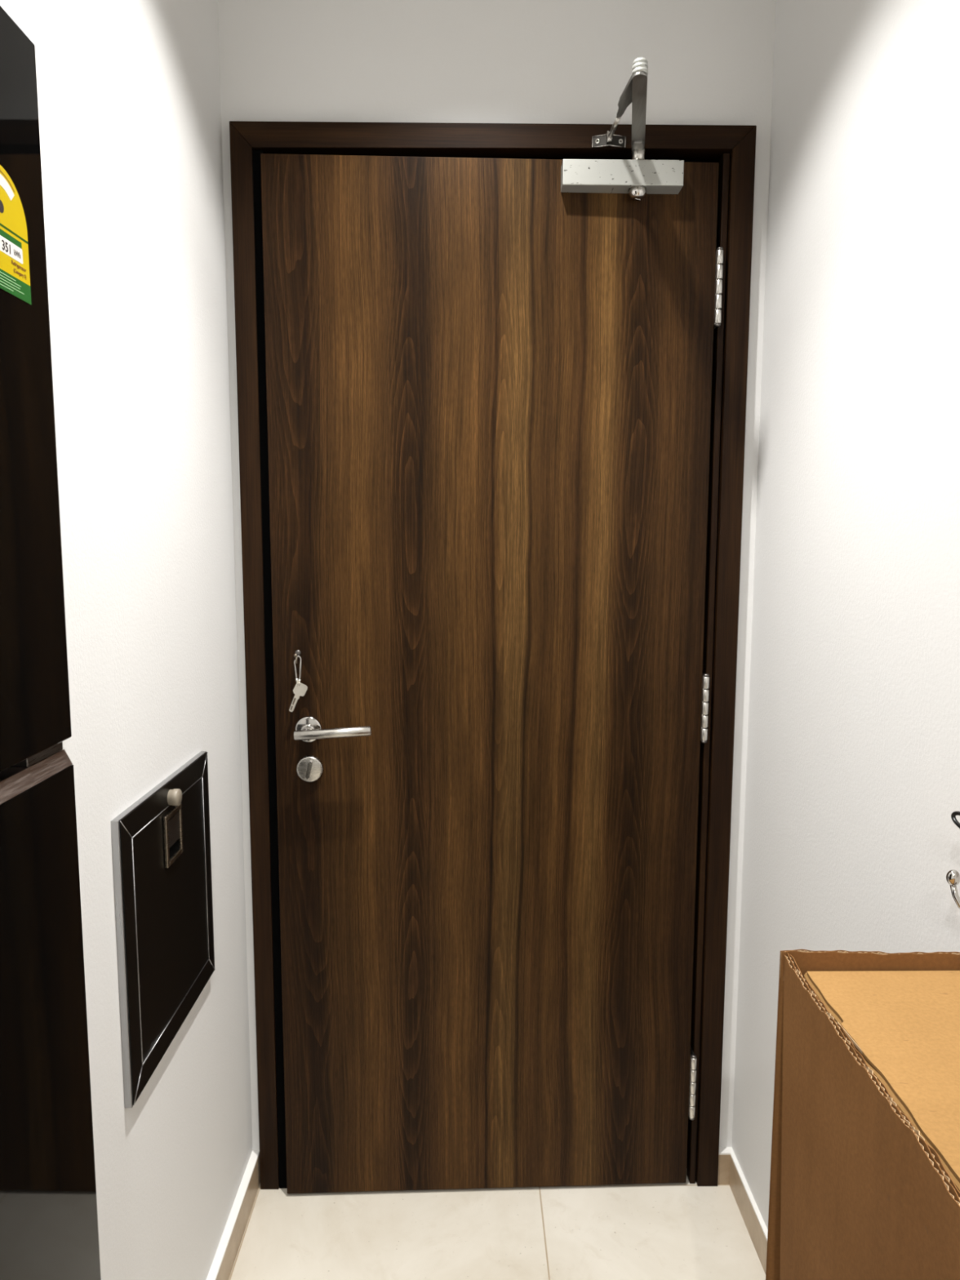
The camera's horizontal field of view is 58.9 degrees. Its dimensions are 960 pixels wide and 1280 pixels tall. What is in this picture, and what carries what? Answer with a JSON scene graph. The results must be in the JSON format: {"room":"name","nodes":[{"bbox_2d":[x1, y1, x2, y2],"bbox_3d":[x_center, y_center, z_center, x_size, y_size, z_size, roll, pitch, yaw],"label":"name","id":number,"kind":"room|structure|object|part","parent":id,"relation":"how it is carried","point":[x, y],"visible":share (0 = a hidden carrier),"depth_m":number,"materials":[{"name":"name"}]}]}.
{"room":"apartment entryway","nodes":[
{"label":"apartment entryway","id":0,"kind":"room"},
{"bbox_2d":[0,0,252,1279],"bbox_3d":[-0.853,0.097,-0.298,0.779,2.620,4.000,0,7,-1],"label":"wall","id":1,"kind":"structure","parent":0,"point":[129,91],"depth_m":1.23,"materials":[{"name":"white paint"}]},
{"bbox_2d":[111,751,215,1107],"bbox_3d":[-0.471,0.414,1.316,0.027,0.402,0.375,0,7,-1],"label":"access hatch","id":2,"kind":"object","parent":1,"relation":"attached to","point":[161,843],"visible":1,"depth_m":1.26,"materials":[{"name":"black metal"}]},
{"bbox_3d":[-0.471,0.433,1.151,0.002,0.397,0.034,0,7,-1],"label":"frame","id":3,"kind":"part","parent":2,"relation":"part of","materials":[{"name":"black laminate"}]},
{"bbox_3d":[-0.473,0.233,1.297,0.002,0.034,0.369,0,7,-1],"label":"frame","id":4,"kind":"part","parent":2,"relation":"part of","materials":[{"name":"black laminate"}]},
{"bbox_3d":[-0.474,0.413,1.319,0.002,0.328,0.304,0,7,-1],"label":"hatch door","id":5,"kind":"part","parent":2,"relation":"part of","materials":[{"name":"black laminate"}]},
{"bbox_3d":[-0.474,0.594,1.338,0.002,0.035,0.369,0,7,-1],"label":"frame","id":6,"kind":"part","parent":2,"relation":"part of","materials":[{"name":"black metal"}]},
{"bbox_3d":[-0.475,0.395,1.487,0.002,0.397,0.030,0,7,-1],"label":"frame","id":7,"kind":"part","parent":2,"relation":"part of","materials":[{"name":"black laminate"}]},
{"bbox_2d":[206,1150,260,1279],"bbox_3d":[-0.478,1.181,1.448,0.016,0.073,0.785,0,7,-1],"label":"baseboard","id":8,"kind":"structure","parent":1,"relation":"attached to","point":[221,1268],"depth_m":1.67,"materials":[{"name":"beige tile"}]},
{"bbox_2d":[217,0,776,1150],"bbox_3d":[-0.318,-0.138,1.770,2.300,2.620,0.150,0,7,-1],"label":"wall","id":9,"kind":"structure","parent":0,"point":[711,62],"depth_m":1.59,"materials":[{"name":"white paint"}]},
{"bbox_2d":[229,120,756,1193],"bbox_3d":[0.023,0.104,1.733,0.981,2.150,0.227,0,7,-1],"label":"door","id":10,"kind":"structure","parent":9,"relation":"in","point":[491,416],"depth_m":1.68,"materials":[{"name":"brown wood"}]},
{"bbox_2d":[293,655,302,686],"bbox_3d":[-0.355,0.060,1.659,0.014,0.061,0.010,0,7,-1],"label":"clip","id":11,"kind":"object","parent":10,"relation":"hanging from","point":[297,680],"visible":1,"depth_m":1.66,"materials":[{"name":"silver metal"}]},
{"bbox_2d":[288,682,307,711],"bbox_3d":[-0.354,0.112,1.659,0.037,0.058,0.002,0,7,-1],"label":"key","id":12,"kind":"object","parent":11,"relation":"hanging from","point":[300,690],"visible":1,"depth_m":1.66,"materials":[{"name":"silver metal"}]},
{"bbox_3d":[-0.362,0.123,1.660,0.022,0.036,0.002,0,7,-1],"label":"blade","id":13,"kind":"part","parent":12,"relation":"part of","materials":[{"name":"silver metal"}]},
{"bbox_3d":[-0.338,0.257,1.684,0.015,0.037,0.006,0,7,-1],"label":"turn knob","id":14,"kind":"part","parent":10,"relation":"part of","materials":[{"name":"silver metal"}]},
{"bbox_3d":[-0.283,0.179,1.635,0.147,0.028,0.019,0,7,-2],"label":"lever","id":15,"kind":"part","parent":10,"relation":"part of","materials":[{"name":"silver metal"}]},
{"bbox_2d":[560,57,684,200],"bbox_3d":[0.263,-0.864,1.457,0.222,0.121,0.274,0,7,-1],"label":"door closer","id":16,"kind":"object","parent":10,"relation":"attached to","point":[637,177],"depth_m":1.56,"materials":[{"name":"silver metal"}]},
{"bbox_3d":[0.240,-0.927,1.580,0.060,0.020,0.013,0,7,-1],"label":"bracket plate","id":17,"kind":"part","parent":16,"relation":"part of","materials":[{"name":"grey metal"}]},
{"bbox_3d":[0.241,-0.921,1.526,0.008,0.011,0.082,0,7,-3],"label":"forearm rod","id":18,"kind":"part","parent":16,"relation":"part of","materials":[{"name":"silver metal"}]},
{"bbox_3d":[0.271,-0.892,1.452,0.024,0.010,0.273,1,7,10],"label":"arm","id":19,"kind":"part","parent":16,"relation":"part of","materials":[{"name":"grey metal"}]},
{"bbox_3d":[0.449,0.943,1.818,0.009,0.137,0.039,0,7,-1],"label":"hinge plate","id":20,"kind":"part","parent":10,"relation":"part of","materials":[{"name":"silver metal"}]},
{"bbox_3d":[0.450,0.135,1.726,0.009,0.132,0.039,0,7,-1],"label":"hinge plate","id":21,"kind":"part","parent":10,"relation":"part of","materials":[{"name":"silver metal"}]},
{"bbox_3d":[0.452,-0.672,1.634,0.009,0.136,0.039,0,7,-1],"label":"hinge plate","id":22,"kind":"part","parent":10,"relation":"part of","materials":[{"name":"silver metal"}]},
{"bbox_2d":[717,1146,730,1184],"bbox_3d":[0.525,1.138,1.841,0.025,0.073,0.018,0,7,-1],"label":"baseboard","id":23,"kind":"structure","parent":9,"relation":"attached to","point":[724,1153],"depth_m":1.83,"materials":[{"name":"beige tile"}]},
{"bbox_2d":[228,1175,765,1279],"bbox_3d":[-0.296,1.440,-0.063,2.300,0.100,4.350,0,7,-1],"label":"floor","id":24,"kind":"structure","parent":0,"point":[667,1231],"depth_m":1.70,"materials":[{"name":"beige tile"}]},
{"bbox_2d":[0,5,101,1279],"bbox_3d":[-0.748,0.386,0.580,0.651,1.848,0.676,0,7,-1],"label":"refrigerator","id":25,"kind":"object","parent":24,"relation":"on","point":[49,1218],"visible":1,"depth_m":0.81,"materials":[{"name":"black"}]},
{"bbox_2d":[0,271,24,294],"bbox_3d":[-0.424,-0.321,0.759,0.001,0.011,0.066,0,7,-1],"label":"print","id":26,"kind":"object","parent":25,"relation":"attached to","point":[11,282],"depth_m":0.77,"materials":[{"name":"green paper"}]},
{"bbox_3d":[-0.450,-0.196,0.517,0.056,0.676,0.676,0,7,-1],"label":"freezer door","id":27,"kind":"part","parent":25,"relation":"part of","materials":[{"name":"black glass"}]},
{"bbox_3d":[-0.452,0.714,0.621,0.056,1.098,0.676,0,7,-1],"label":"fridge door","id":28,"kind":"part","parent":25,"relation":"part of","materials":[{"name":"black glass"}]},
{"bbox_2d":[765,949,959,1279],"bbox_3d":[0.439,0.845,0.658,0.231,0.923,0.701,0,7,-1],"label":"carton","id":29,"kind":"object","parent":24,"relation":"on","point":[857,1192],"visible":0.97,"depth_m":0.80,"materials":[{"name":"brown cardboard"}]},
{"bbox_2d":[803,970,959,1191],"bbox_3d":[0.445,0.844,0.665,0.195,0.884,0.670,0,7,-1],"label":"cardboard","id":30,"kind":"object","parent":29,"relation":"in","point":[904,1025],"visible":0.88,"depth_m":0.82,"materials":[{"name":"beige cardboard"}]},
{"bbox_2d":[731,0,959,1230],"bbox_3d":[0.640,0.099,-0.280,0.134,2.620,4.000,0,7,-1],"label":"wall","id":31,"kind":"structure","parent":0,"point":[851,839],"depth_m":1.25,"materials":[{"name":"white paint"}]},
{"bbox_2d":[728,1146,768,1274],"bbox_3d":[0.566,1.364,-0.136,0.009,0.073,4.000,0,7,-1],"label":"baseboard","id":32,"kind":"structure","parent":31,"relation":"attached to","point":[757,1228],"depth_m":1.71,"materials":[{"name":"beige tile"}]},
{"bbox_2d":[946,869,959,908],"bbox_3d":[0.550,0.293,0.959,0.017,0.059,0.048,-4,8,-33],"label":"chrome hook","id":33,"kind":"object","parent":31,"relation":"attached to","point":[953,876],"visible":1,"depth_m":0.97,"materials":[{"name":"grey metal"}]},
{"bbox_3d":[0.547,0.294,0.963,0.009,0.031,0.032,-6,9,-41],"label":"hook arm","id":34,"kind":"part","parent":33,"relation":"part of","materials":[{"name":"silver metal"}]},
{"bbox_2d":[951,811,959,828],"bbox_3d":[0.549,0.203,0.947,0.021,0.020,0.052,0,7,-1],"label":"ring","id":35,"kind":"object","parent":31,"relation":"attached to","point":[953,814],"visible":1,"depth_m":0.96,"materials":[{"name":"black"}]}
]}

